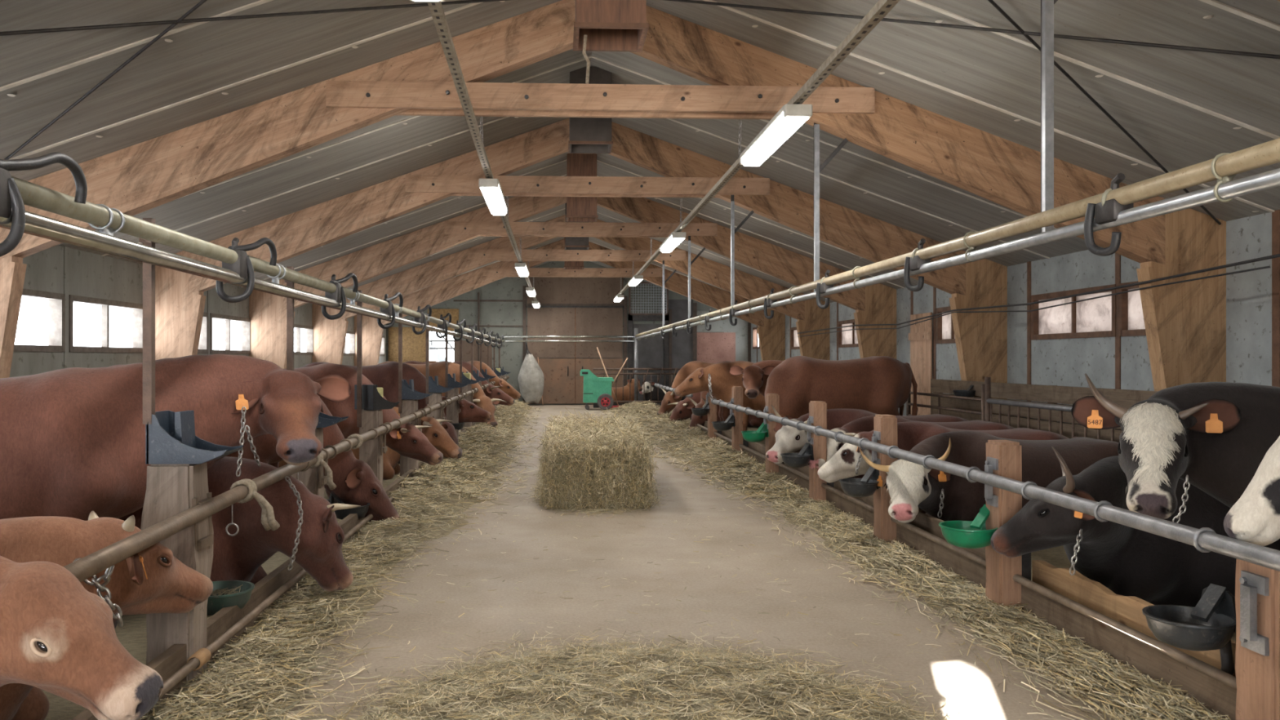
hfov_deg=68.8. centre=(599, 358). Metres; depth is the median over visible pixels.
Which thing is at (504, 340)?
pipe
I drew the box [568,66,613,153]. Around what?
shaft
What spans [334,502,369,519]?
basin
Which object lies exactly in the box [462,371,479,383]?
holder
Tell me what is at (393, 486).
board
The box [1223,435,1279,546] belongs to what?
cow
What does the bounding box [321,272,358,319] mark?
hook
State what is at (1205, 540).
rail
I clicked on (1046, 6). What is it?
support pole
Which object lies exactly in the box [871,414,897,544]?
post
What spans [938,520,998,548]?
basin
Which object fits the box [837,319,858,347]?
window
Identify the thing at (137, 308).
window
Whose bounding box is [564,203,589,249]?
shaft
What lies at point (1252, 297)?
wall
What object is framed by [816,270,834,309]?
tap
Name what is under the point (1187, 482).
chain
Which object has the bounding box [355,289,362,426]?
support rod
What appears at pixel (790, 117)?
lamp
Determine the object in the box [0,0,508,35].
rod
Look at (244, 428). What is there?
chain
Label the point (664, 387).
rail
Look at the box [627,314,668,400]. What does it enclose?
door
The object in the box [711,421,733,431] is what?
basin
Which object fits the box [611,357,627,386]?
handle
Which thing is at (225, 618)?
board
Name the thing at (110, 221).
milk line
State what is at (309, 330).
window
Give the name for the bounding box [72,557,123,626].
chain
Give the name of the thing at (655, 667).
straw
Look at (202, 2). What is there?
rod
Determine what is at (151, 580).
cow
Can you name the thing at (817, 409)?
post
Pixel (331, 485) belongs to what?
rope
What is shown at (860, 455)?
chain
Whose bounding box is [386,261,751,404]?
wall
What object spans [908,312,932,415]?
door
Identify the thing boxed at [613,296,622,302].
diffuser
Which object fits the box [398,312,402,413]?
support rod
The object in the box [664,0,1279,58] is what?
rod
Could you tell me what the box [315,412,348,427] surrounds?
holder
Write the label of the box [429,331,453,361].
window
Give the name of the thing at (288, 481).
chain
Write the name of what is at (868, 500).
board
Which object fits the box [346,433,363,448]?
rope
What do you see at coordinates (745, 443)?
stake
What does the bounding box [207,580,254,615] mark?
bowl
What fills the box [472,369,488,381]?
holder
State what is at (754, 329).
window
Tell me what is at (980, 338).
frame
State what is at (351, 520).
board
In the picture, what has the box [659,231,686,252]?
lamp
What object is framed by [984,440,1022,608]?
post
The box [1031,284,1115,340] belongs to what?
window
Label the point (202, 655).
pipe
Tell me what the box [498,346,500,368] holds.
support rod
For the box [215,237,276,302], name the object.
tap
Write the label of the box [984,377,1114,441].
gate
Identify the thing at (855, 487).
basin
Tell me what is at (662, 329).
tap
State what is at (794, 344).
window
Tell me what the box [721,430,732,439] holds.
board
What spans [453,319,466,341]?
hook
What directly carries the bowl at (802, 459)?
attached to the post at (817, 409)
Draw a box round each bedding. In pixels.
[41,429,460,719]
[670,408,1235,641]
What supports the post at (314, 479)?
on the floor
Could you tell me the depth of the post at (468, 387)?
16.04 m
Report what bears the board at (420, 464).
on the floor
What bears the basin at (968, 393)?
in the bowl at (968, 393)
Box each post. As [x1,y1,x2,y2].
[140,462,213,682]
[291,427,328,497]
[359,408,386,485]
[400,399,422,476]
[426,392,444,425]
[446,387,461,437]
[460,383,473,431]
[634,328,638,400]
[706,392,716,439]
[729,386,742,453]
[763,393,779,473]
[807,400,826,503]
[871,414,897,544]
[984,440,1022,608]
[1235,559,1279,719]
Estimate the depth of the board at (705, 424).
16.45 m
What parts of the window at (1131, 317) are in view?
pane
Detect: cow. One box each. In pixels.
[0,353,351,628]
[0,511,213,719]
[0,555,163,719]
[107,364,399,523]
[118,456,360,591]
[278,406,462,479]
[284,363,443,502]
[302,361,458,463]
[377,360,506,427]
[403,360,515,405]
[424,360,520,399]
[441,395,491,422]
[657,360,745,419]
[667,391,763,426]
[674,361,765,431]
[687,360,729,429]
[728,360,904,415]
[764,355,917,453]
[765,404,969,484]
[804,415,1014,478]
[817,421,1078,513]
[858,431,1119,522]
[990,446,1279,607]
[1071,373,1279,519]
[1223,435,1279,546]
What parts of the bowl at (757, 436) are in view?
plate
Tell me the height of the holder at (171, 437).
0.211 m
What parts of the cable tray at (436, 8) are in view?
chain, chain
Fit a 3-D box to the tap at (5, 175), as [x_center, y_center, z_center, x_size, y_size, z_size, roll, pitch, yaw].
[-1.772,-0.512,2.687,0.100,0.214,0.120,0,0,-2]
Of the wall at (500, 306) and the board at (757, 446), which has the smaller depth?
the board at (757, 446)
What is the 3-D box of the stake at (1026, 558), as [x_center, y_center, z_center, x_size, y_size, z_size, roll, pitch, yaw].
[2.318,1.220,5.114,0.060,0.360,0.060,0,0,-2]
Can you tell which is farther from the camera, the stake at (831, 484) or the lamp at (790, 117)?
the stake at (831, 484)
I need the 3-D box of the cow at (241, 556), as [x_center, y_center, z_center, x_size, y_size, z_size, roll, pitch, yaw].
[-2.545,0.977,5.333,2.441,0.854,1.017,0,0,-2]
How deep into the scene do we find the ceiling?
7.26 m
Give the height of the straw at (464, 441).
0.330 m
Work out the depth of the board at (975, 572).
6.00 m
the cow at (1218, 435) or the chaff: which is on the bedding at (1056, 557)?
the cow at (1218, 435)
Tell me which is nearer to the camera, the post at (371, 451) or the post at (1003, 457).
the post at (1003, 457)
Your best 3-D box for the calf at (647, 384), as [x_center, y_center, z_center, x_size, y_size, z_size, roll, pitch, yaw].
[1.905,1.032,27.521,1.507,0.742,0.729,0,0,1]
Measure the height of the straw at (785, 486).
0.279 m
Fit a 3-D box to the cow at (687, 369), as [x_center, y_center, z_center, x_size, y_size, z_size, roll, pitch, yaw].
[2.424,0.721,20.890,2.368,1.354,0.800,0,0,-9]
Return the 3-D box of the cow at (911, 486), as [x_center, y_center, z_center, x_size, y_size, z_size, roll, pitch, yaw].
[3.116,0.980,7.082,2.483,0.850,1.029,0,0,-12]
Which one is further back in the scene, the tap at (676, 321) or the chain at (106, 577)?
the tap at (676, 321)
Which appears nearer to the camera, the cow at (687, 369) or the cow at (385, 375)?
the cow at (385, 375)
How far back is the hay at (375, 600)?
6.99 m
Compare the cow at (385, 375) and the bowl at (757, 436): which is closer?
the bowl at (757, 436)
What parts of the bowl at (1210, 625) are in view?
plate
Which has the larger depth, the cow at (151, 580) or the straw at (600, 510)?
the straw at (600, 510)
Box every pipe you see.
[0,210,505,346]
[158,476,415,699]
[503,335,634,337]
[504,340,634,342]
[635,168,1279,339]
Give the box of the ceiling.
[0,0,1279,302]
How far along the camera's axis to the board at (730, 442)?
13.99 m
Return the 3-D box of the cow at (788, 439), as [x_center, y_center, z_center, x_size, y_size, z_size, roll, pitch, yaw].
[3.060,0.959,10.339,2.515,0.890,1.015,0,0,2]
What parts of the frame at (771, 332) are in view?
post, post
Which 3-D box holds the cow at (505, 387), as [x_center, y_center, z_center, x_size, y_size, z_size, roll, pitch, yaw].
[-3.061,0.721,21.440,2.512,1.354,0.828,0,0,5]
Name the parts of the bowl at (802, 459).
plate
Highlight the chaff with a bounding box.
[209,584,243,595]
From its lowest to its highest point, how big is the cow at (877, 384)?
1.434 m
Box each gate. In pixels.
[906,384,984,421]
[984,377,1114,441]
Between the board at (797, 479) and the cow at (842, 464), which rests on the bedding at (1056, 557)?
the cow at (842, 464)
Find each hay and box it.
[155,400,532,719]
[360,647,924,719]
[610,400,1202,719]
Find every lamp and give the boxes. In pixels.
[409,0,444,1]
[478,178,507,215]
[515,262,528,276]
[525,287,536,296]
[532,301,539,307]
[613,294,624,302]
[628,275,643,286]
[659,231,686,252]
[739,103,812,166]
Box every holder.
[145,410,244,464]
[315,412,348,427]
[354,384,399,409]
[401,379,432,399]
[428,375,453,392]
[447,373,468,387]
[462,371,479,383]
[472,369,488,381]
[481,368,496,378]
[494,367,506,375]
[499,366,511,373]
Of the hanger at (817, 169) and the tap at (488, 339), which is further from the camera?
the tap at (488, 339)
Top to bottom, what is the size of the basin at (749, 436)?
0.117 m
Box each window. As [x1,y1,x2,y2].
[13,288,65,351]
[68,294,142,353]
[197,311,208,354]
[209,312,250,354]
[293,324,313,355]
[342,330,355,355]
[379,335,384,355]
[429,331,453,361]
[752,327,759,349]
[790,326,799,349]
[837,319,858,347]
[936,306,955,343]
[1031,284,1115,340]
[1118,280,1146,336]
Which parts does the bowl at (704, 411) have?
plate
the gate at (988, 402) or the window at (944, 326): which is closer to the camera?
the gate at (988, 402)
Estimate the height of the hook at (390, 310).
0.370 m
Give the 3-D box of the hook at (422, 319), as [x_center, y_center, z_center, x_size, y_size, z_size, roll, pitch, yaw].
[-2.087,-0.468,11.116,0.121,0.370,0.507,0,0,14]
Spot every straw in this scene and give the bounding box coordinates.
[139,484,510,719]
[292,609,1019,719]
[300,412,1111,719]
[396,399,541,504]
[520,481,668,521]
[602,400,808,502]
[737,490,1231,719]
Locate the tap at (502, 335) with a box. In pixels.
[496,334,503,348]
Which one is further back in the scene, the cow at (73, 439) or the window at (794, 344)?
the window at (794, 344)
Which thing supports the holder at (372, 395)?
on the post at (371, 451)
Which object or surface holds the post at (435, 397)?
on the floor
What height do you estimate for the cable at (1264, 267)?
0.226 m
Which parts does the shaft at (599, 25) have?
cord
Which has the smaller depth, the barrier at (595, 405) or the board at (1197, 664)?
the board at (1197, 664)
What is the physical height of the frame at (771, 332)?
4.550 m
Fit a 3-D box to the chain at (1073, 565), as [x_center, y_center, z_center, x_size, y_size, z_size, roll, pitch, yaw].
[2.318,0.941,4.530,0.117,0.218,0.037,0,0,-33]
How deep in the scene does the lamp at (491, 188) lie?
9.30 m
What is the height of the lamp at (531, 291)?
0.114 m
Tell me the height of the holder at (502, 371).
0.211 m
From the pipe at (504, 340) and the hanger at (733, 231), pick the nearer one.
the hanger at (733, 231)
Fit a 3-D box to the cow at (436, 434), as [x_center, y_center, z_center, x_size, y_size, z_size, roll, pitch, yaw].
[-2.907,0.978,10.921,2.532,0.851,1.082,0,0,-2]
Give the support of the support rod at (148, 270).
attached to the holder at (171, 437)
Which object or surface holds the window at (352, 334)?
in the wall at (56, 268)
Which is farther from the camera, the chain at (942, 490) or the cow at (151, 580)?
the chain at (942, 490)
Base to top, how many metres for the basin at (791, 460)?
0.117 m
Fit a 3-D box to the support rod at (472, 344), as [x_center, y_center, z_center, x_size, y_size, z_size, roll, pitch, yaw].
[-2.476,0.000,18.061,0.060,1.160,0.050,0,0,-2]
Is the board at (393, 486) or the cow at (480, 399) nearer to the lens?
the board at (393, 486)
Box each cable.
[797,253,1279,333]
[797,266,1270,337]
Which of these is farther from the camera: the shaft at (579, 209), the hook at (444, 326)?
the shaft at (579, 209)
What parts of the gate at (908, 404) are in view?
rail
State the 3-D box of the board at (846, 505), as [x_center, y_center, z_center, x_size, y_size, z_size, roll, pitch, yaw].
[2.163,1.300,7.910,0.060,0.200,1.800,0,0,-2]
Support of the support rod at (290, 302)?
attached to the post at (314, 479)
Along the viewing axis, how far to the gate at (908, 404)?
11.08 m
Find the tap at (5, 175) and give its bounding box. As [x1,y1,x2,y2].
[0,167,11,218]
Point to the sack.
(531, 378)
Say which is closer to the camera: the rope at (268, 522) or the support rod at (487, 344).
the rope at (268, 522)
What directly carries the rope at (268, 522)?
attached to the rail at (83, 568)
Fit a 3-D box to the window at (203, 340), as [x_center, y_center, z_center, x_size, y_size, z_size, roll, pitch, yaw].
[-5.828,-0.375,12.912,0.140,0.610,1.800,0,0,-2]
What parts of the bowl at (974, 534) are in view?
plate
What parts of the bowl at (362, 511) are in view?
plate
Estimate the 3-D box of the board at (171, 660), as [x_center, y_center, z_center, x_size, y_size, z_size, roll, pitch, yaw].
[-1.698,1.290,2.945,0.050,0.220,2.010,0,0,-2]
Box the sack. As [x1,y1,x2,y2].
[517,342,544,403]
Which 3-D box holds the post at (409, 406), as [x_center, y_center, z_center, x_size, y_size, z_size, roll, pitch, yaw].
[-2.034,0.915,10.042,0.215,0.970,0.181,0,0,-2]
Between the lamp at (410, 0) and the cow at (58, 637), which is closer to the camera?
the cow at (58, 637)
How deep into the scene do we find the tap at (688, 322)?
15.69 m
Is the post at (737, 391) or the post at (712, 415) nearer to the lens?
the post at (737, 391)
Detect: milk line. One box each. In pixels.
[11,176,504,342]
[632,137,1279,340]
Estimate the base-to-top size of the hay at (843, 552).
0.226 m
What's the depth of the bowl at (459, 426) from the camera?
14.01 m
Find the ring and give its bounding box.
[225,504,239,536]
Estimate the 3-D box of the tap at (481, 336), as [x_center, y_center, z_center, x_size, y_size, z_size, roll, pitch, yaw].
[-2.441,-0.468,19.389,0.121,0.370,0.507,0,0,14]
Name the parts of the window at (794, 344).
pane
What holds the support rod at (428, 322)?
attached to the post at (435, 397)
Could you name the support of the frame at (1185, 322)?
on the floor
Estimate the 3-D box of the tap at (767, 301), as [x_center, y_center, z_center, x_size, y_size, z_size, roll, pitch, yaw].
[1.780,-0.571,9.729,0.114,0.318,0.187,0,0,-2]
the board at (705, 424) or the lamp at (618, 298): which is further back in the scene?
the lamp at (618, 298)
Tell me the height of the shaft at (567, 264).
0.980 m
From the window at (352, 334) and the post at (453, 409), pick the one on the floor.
the post at (453, 409)
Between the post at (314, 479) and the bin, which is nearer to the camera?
the post at (314, 479)
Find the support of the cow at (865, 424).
on the bedding at (1056, 557)
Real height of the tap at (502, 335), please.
0.370 m
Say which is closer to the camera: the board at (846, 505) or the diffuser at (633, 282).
the board at (846, 505)
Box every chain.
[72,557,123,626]
[235,406,261,476]
[284,475,303,570]
[707,373,720,404]
[854,449,866,474]
[937,488,944,517]
[1069,528,1082,575]
[1172,475,1190,523]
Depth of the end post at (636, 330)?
26.92 m
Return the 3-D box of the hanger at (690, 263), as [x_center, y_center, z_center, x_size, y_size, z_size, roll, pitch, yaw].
[1.663,-1.375,15.999,0.303,1.690,0.054,0,0,-2]
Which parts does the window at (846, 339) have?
pane, pane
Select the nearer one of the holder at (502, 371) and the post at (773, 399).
the post at (773, 399)
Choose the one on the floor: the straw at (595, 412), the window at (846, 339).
the straw at (595, 412)
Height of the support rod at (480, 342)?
1.160 m
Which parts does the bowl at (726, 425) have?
plate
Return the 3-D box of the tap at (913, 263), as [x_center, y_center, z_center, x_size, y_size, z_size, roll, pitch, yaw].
[1.951,-0.571,5.732,0.114,0.318,0.187,0,0,-2]
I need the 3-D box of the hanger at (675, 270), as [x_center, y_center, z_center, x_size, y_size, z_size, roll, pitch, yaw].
[1.492,-1.375,19.995,0.303,1.690,0.054,0,0,-2]
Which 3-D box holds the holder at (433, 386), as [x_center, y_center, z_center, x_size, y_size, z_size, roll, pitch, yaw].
[-2.060,0.330,12.073,0.332,0.211,0.212,0,0,-2]
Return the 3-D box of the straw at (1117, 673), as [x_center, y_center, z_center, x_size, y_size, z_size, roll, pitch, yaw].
[1.902,1.331,5.477,0.887,0.130,7.399,0,0,-2]
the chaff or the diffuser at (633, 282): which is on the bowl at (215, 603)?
the chaff
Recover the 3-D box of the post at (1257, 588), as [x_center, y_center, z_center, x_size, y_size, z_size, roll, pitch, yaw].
[2.267,1.040,3.180,0.163,0.720,0.201,0,0,-2]
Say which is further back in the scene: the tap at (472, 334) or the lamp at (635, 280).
the lamp at (635, 280)
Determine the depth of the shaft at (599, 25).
6.02 m
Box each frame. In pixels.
[0,0,1226,391]
[155,117,1007,415]
[248,196,896,368]
[311,214,830,364]
[354,239,785,365]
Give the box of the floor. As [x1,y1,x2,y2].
[280,404,1115,719]
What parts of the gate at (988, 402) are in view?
gate post, frame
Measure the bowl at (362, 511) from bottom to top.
0.371 m
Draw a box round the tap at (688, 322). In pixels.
[686,315,693,333]
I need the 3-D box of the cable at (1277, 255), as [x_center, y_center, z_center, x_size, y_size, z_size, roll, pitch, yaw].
[4.642,-0.670,12.210,0.103,0.323,16.000,0,0,-2]
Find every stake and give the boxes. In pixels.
[742,437,748,447]
[826,482,833,487]
[1022,552,1031,580]
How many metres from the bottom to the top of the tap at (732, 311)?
0.318 m
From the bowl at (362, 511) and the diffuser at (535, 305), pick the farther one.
the diffuser at (535, 305)
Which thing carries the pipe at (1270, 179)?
attached to the milk line at (1224, 165)
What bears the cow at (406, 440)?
on the bedding at (132, 635)
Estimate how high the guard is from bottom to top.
1.000 m
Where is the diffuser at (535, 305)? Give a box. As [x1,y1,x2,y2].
[532,303,539,307]
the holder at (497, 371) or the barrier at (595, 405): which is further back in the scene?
the barrier at (595, 405)
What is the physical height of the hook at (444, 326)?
0.370 m
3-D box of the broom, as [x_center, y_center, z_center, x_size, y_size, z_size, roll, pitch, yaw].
[0.227,0.526,26.159,0.882,1.707,0.264,0,0,30]
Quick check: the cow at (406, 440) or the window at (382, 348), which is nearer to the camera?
the cow at (406, 440)
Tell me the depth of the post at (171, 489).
3.86 m
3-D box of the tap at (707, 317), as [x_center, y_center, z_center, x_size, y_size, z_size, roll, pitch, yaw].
[1.609,-0.571,13.725,0.114,0.318,0.187,0,0,-2]
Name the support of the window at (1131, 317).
in the wall at (1252, 297)
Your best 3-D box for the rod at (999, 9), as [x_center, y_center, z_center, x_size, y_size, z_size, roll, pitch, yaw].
[2.780,-2.138,6.125,6.625,1.944,0.021,0,0,-37]
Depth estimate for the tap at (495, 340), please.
23.38 m
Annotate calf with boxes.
[591,378,642,404]
[639,381,685,403]
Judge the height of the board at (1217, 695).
0.200 m
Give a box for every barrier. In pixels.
[593,367,686,408]
[930,378,1158,442]
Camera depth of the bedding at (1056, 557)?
6.56 m
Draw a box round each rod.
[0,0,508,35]
[4,0,207,159]
[138,217,156,424]
[284,266,295,370]
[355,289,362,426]
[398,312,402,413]
[426,313,429,404]
[444,320,448,397]
[459,324,462,392]
[471,340,473,375]
[480,342,481,373]
[487,343,488,366]
[493,345,494,372]
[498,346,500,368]
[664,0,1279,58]
[987,0,1221,224]
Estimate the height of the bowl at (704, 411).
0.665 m
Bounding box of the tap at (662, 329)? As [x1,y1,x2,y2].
[661,324,666,338]
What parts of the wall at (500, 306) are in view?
plywood panel, plank panel, dark panel, pale panel, reddish panel, pale panel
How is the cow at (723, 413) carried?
on the bedding at (1056, 557)
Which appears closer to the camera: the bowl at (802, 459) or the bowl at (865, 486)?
the bowl at (865, 486)
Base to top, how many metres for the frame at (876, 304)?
4.550 m
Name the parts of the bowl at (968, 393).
plate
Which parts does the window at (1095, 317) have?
pane, pane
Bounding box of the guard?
[628,281,668,315]
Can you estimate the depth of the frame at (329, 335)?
19.88 m
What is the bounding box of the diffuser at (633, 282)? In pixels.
[628,277,641,286]
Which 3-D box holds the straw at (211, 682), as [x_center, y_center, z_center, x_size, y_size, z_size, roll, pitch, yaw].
[-1.297,1.278,5.540,1.284,0.235,7.011,0,0,-2]
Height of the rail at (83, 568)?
0.215 m
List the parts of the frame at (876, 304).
post, post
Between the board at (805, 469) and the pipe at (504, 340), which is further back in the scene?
the pipe at (504, 340)
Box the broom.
[596,346,618,408]
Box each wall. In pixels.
[9,244,386,377]
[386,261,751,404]
[751,209,1279,430]
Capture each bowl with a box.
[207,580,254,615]
[325,490,369,519]
[452,422,464,430]
[690,401,709,415]
[711,413,735,431]
[741,422,768,442]
[780,442,813,467]
[839,466,879,497]
[938,504,998,548]
[952,384,975,399]
[1142,583,1235,675]
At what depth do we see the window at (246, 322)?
14.81 m
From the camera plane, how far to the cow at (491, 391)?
19.20 m
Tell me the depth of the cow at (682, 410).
18.75 m
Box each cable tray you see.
[426,1,537,301]
[617,0,900,294]
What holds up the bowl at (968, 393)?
attached to the barrier at (1050, 394)
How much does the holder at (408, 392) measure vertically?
0.211 m
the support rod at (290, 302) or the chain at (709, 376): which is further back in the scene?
the chain at (709, 376)
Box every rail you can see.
[63,375,509,582]
[654,383,693,397]
[711,398,1279,571]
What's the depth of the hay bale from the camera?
8.69 m
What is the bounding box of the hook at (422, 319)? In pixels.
[412,304,431,334]
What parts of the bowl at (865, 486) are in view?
plate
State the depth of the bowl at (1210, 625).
3.52 m
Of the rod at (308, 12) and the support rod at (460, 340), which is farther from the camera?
the support rod at (460, 340)
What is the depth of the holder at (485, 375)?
20.08 m
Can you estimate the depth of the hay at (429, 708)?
3.68 m
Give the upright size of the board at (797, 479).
0.200 m
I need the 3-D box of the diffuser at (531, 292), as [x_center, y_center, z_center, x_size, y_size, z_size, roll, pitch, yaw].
[-1.621,-1.543,21.950,0.180,0.060,1.460,0,0,-2]
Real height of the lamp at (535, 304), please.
0.114 m
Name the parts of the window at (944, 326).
pane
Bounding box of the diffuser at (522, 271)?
[515,266,528,276]
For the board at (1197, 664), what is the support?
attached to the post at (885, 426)
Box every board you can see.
[71,644,186,719]
[206,558,308,667]
[337,513,365,543]
[384,469,415,497]
[417,462,424,471]
[697,423,1236,689]
[703,421,717,432]
[716,435,731,446]
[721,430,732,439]
[742,448,765,465]
[748,441,765,455]
[778,466,808,490]
[786,465,808,475]
[826,488,874,529]
[834,480,873,506]
[896,524,986,587]
[908,511,985,559]
[1021,584,1236,719]
[1031,560,1235,676]
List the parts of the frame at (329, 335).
post, post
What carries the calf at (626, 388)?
on the floor
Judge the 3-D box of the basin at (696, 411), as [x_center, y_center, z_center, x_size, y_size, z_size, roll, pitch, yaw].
[1.589,0.847,14.782,0.297,0.117,0.297,0,0,-22]
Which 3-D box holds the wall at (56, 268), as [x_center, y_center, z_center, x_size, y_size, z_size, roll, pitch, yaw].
[-5.739,0.095,10.964,0.112,2.610,34.400,0,0,-2]
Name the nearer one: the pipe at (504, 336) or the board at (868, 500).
the board at (868, 500)
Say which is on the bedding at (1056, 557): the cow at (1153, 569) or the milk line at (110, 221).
the cow at (1153, 569)
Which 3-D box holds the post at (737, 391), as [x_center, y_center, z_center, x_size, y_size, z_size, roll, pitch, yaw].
[1.857,0.890,12.741,0.163,1.020,0.200,0,0,-2]
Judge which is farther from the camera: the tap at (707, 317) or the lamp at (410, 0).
the tap at (707, 317)
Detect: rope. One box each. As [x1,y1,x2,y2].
[230,478,279,530]
[309,452,336,489]
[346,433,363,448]
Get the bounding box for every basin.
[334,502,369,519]
[690,408,709,415]
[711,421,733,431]
[741,431,767,442]
[780,453,811,467]
[839,478,879,497]
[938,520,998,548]
[952,389,975,399]
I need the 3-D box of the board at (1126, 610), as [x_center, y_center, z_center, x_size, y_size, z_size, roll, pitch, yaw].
[2.406,1.223,4.232,0.040,0.315,1.690,0,0,-2]
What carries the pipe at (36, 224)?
attached to the support rod at (428, 322)
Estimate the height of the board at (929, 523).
0.281 m
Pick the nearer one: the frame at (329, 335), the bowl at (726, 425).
the bowl at (726, 425)
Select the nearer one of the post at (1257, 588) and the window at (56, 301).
the post at (1257, 588)
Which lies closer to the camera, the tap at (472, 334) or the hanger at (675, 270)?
the tap at (472, 334)
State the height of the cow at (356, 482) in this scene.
1.356 m
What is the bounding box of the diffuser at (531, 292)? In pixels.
[526,289,535,296]
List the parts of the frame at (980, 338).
post, post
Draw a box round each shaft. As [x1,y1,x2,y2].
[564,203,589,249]
[564,236,584,269]
[565,153,598,222]
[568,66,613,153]
[573,0,648,84]
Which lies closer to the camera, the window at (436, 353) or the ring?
the ring
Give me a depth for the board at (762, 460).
11.75 m
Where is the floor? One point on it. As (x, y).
(842, 612)
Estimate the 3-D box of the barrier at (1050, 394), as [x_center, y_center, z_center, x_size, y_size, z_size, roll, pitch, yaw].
[4.818,0.840,7.263,0.090,1.120,11.100,0,0,-2]
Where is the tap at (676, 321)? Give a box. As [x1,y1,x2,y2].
[672,320,678,337]
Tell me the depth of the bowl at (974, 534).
5.04 m
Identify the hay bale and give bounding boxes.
[530,408,664,510]
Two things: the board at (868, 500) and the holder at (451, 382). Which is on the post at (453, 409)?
the holder at (451, 382)
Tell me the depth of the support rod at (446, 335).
13.99 m
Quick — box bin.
[580,369,613,409]
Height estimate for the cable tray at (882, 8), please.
0.451 m
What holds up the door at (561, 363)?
in the wall at (500, 306)
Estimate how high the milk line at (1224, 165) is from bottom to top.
0.179 m
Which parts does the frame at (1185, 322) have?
post, post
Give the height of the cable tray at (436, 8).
0.533 m
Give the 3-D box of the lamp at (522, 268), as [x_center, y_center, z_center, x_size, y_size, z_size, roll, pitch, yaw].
[-1.399,-1.597,16.755,0.190,0.114,1.580,0,0,-2]
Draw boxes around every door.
[526,305,624,404]
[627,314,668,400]
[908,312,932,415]
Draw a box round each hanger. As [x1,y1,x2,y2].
[662,260,676,333]
[688,235,705,328]
[730,195,754,317]
[813,122,848,292]
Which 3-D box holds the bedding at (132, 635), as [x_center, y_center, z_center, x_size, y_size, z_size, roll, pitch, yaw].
[-4.048,1.380,14.340,3.540,0.039,26.000,0,0,-2]
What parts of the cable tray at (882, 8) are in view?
chain, chain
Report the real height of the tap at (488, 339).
0.370 m

